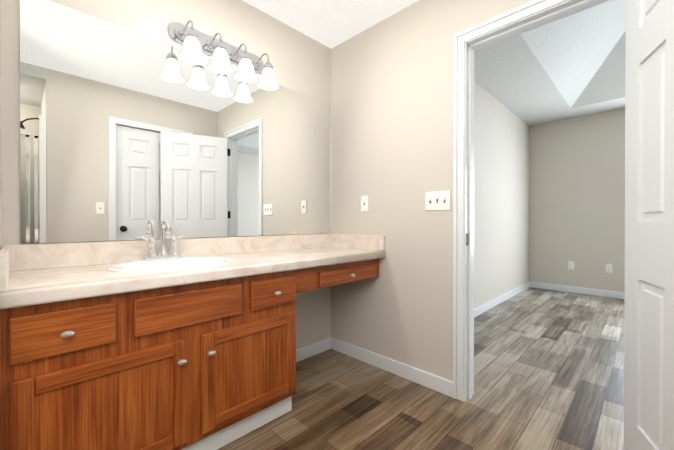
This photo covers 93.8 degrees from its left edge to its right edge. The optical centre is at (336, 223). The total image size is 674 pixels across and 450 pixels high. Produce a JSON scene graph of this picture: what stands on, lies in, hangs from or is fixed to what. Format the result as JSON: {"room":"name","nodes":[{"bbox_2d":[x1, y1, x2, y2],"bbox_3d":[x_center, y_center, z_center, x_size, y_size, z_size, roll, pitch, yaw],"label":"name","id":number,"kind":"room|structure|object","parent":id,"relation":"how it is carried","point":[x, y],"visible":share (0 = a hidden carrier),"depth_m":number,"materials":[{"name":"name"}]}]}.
{"room":"bathroom","nodes":[
{"label":"bathroom","id":0,"kind":"room"},
{"bbox_2d":[0,0,1,249],"bbox_3d":[-1.151,-0.676,0.986,0.660,3.400,0.120,0,0,45],"label":"wall","id":1,"kind":"structure","parent":0,"point":[0,146],"depth_m":1.21,"materials":[{"name":"beige paint"}]},
{"bbox_2d":[0,245,11,291],"bbox_3d":[-1.134,0.141,1.076,0.518,0.105,0.020,0,0,45],"label":"backsplash","id":2,"kind":"structure","parent":0,"relation":"attached to","point":[6,251],"depth_m":0.90,"materials":[{"name":"beige stone"}]},
{"bbox_2d":[1,0,330,348],"bbox_3d":[-1.037,-0.679,1.651,0.126,3.400,2.940,0,0,45],"label":"wall","id":3,"kind":"structure","parent":0,"point":[126,134],"depth_m":1.65,"materials":[{"name":"beige paint"}]},
{"bbox_2d":[168,20,279,89],"bbox_3d":[-0.619,-0.977,1.827,0.230,0.242,0.600,0,0,45],"label":"sconce","id":4,"kind":"object","parent":3,"relation":"attached to","point":[196,45],"visible":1,"depth_m":1.80,"materials":[{"name":"white glass"}]},
{"bbox_2d":[242,0,418,48],"bbox_3d":[0.106,-1.404,0.518,3.100,0.180,2.700,0,0,45],"label":"ceiling","id":5,"kind":"structure","parent":0,"point":[330,24],"depth_m":2.14,"materials":[{"name":"white paint"}]},
{"bbox_2d":[218,287,624,449],"bbox_3d":[1.975,1.052,1.424,4.900,0.060,7.000,0,0,45],"label":"floor","id":6,"kind":"structure","parent":0,"point":[548,369],"depth_m":1.86,"materials":[{"name":"brown wood"}]},
{"bbox_2d":[0,256,385,449],"bbox_3d":[-0.501,0.630,1.730,0.538,0.780,1.837,0,0,45],"label":"bathroom vanity","id":7,"kind":"object","parent":6,"relation":"on","point":[172,343],"depth_m":1.21,"materials":[{"name":"brown wood"}]},
{"bbox_2d":[0,248,383,303],"bbox_3d":[-0.513,0.215,1.741,0.508,0.050,1.838,0,0,45],"label":"countertop","id":8,"kind":"structure","parent":7,"relation":"on","point":[29,283],"depth_m":1.24,"materials":[{"name":"beige stone"}]},
{"bbox_2d":[140,220,183,259],"bbox_3d":[-0.862,0.079,1.580,0.119,0.197,0.188,0,0,45],"label":"faucet","id":9,"kind":"object","parent":8,"relation":"on","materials":[{"name":"silver metal"}]},
{"bbox_2d":[96,252,251,275],"bbox_3d":[-0.754,0.267,1.474,0.464,0.180,0.524,0,0,45],"label":"sink","id":10,"kind":"object","parent":8,"relation":"in","point":[137,267],"depth_m":1.51,"materials":[{"name":"white ceramic"}]},
{"bbox_2d":[331,0,532,380],"bbox_3d":[1.595,-0.676,1.032,4.740,3.400,0.120,0,0,45],"label":"wall","id":11,"kind":"structure","parent":0,"point":[392,117],"depth_m":2.10,"materials":[{"name":"beige paint"}]},
{"bbox_2d":[12,234,331,271],"bbox_3d":[-0.687,0.137,1.912,0.020,0.105,1.838,0,0,45],"label":"backsplash","id":12,"kind":"structure","parent":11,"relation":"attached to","point":[34,255],"depth_m":1.55,"materials":[{"name":"beige stone"}]},
{"bbox_2d":[296,337,330,362],"bbox_3d":[-0.314,0.972,2.299,0.014,0.092,0.712,0,0,45],"label":"baseboard","id":13,"kind":"structure","parent":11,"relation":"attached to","point":[313,349],"depth_m":2.42,"materials":[{"name":"white wood"}]},
{"bbox_2d":[332,234,383,251],"bbox_3d":[0.144,0.135,2.369,0.518,0.105,0.020,0,0,45],"label":"backsplash","id":14,"kind":"structure","parent":11,"relation":"attached to","point":[338,240],"depth_m":2.35,"materials":[{"name":"beige stone"}]},
{"bbox_2d":[361,195,367,211],"bbox_3d":[0.198,-0.148,2.317,0.070,0.116,0.019,0,0,45],"label":"light switch","id":15,"kind":"object","parent":11,"relation":"attached to","point":[364,203],"visible":1,"depth_m":2.32,"materials":[{"name":"white plastic"}]},
{"bbox_2d":[331,337,452,397],"bbox_3d":[0.314,0.972,2.209,1.033,0.092,0.018,0,0,45],"label":"baseboard","id":16,"kind":"structure","parent":11,"relation":"attached to","point":[427,379],"depth_m":2.12,"materials":[{"name":"white wood"}]},
{"bbox_2d":[425,190,449,210],"bbox_3d":[0.607,-0.138,1.913,0.162,0.116,0.019,0,0,45],"label":"light switch","id":17,"kind":"object","parent":11,"relation":"attached to","point":[437,200],"visible":1,"depth_m":1.91,"materials":[{"name":"white plastic"}]},
{"bbox_2d":[453,0,609,401],"bbox_3d":[1.030,-0.037,1.594,0.844,2.117,0.158,0,0,45],"label":"door frame","id":18,"kind":"structure","parent":11,"relation":"attached to","point":[461,38],"depth_m":1.81,"materials":[{"name":"white wood"}]},
{"bbox_2d":[624,0,673,449],"bbox_3d":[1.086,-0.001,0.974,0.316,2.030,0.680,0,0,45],"label":"open door","id":19,"kind":"structure","parent":11,"relation":"in","point":[649,276],"depth_m":1.13,"materials":[{"name":"white wood"}]},
{"bbox_2d":[474,81,529,308],"bbox_3d":[1.720,-0.688,3.734,0.120,3.400,3.900,0,0,45],"label":"wall","id":20,"kind":"structure","parent":0,"point":[501,187],"depth_m":3.98,"materials":[{"name":"beige paint"}]},
{"bbox_2d":[474,281,530,317],"bbox_3d":[1.715,0.966,3.641,0.014,0.092,3.750,0,0,45],"label":"baseboard","id":21,"kind":"structure","parent":20,"relation":"attached to","point":[483,308],"depth_m":3.98,"materials":[{"name":"white wood"}]},
{"bbox_2d":[474,0,625,125],"bbox_3d":[3.143,-1.957,2.238,4.000,0.850,3.780,0,0,45],"label":"ceiling","id":22,"kind":"structure","parent":0,"point":[571,66],"depth_m":3.38,"materials":[{"name":"white paint"}]},
{"bbox_2d":[529,108,624,291],"bbox_3d":[4.557,-0.688,3.589,4.120,3.400,0.120,0,0,45],"label":"wall","id":23,"kind":"structure","parent":0,"point":[577,195],"depth_m":4.55,"materials":[{"name":"beige paint"}]},
{"bbox_2d":[568,261,573,269],"bbox_3d":[3.430,0.613,4.617,0.070,0.116,0.008,0,0,45],"label":"outlet","id":24,"kind":"object","parent":23,"relation":"attached to","point":[570,265],"visible":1,"depth_m":4.62,"materials":[{"name":"white plastic"}]},
{"bbox_2d":[531,282,624,298],"bbox_3d":[4.467,0.966,3.591,4.000,0.092,0.014,0,0,45],"label":"baseboard","id":25,"kind":"structure","parent":23,"relation":"attached to","point":[597,292],"depth_m":4.54,"materials":[{"name":"white wood"}]},
{"bbox_2d":[606,264,611,272],"bbox_3d":[3.729,0.614,4.322,0.070,0.116,0.008,0,0,45],"label":"outlet","id":26,"kind":"object","parent":23,"relation":"attached to","point":[608,268],"visible":1,"depth_m":4.32,"materials":[{"name":"white plastic"}]}
]}

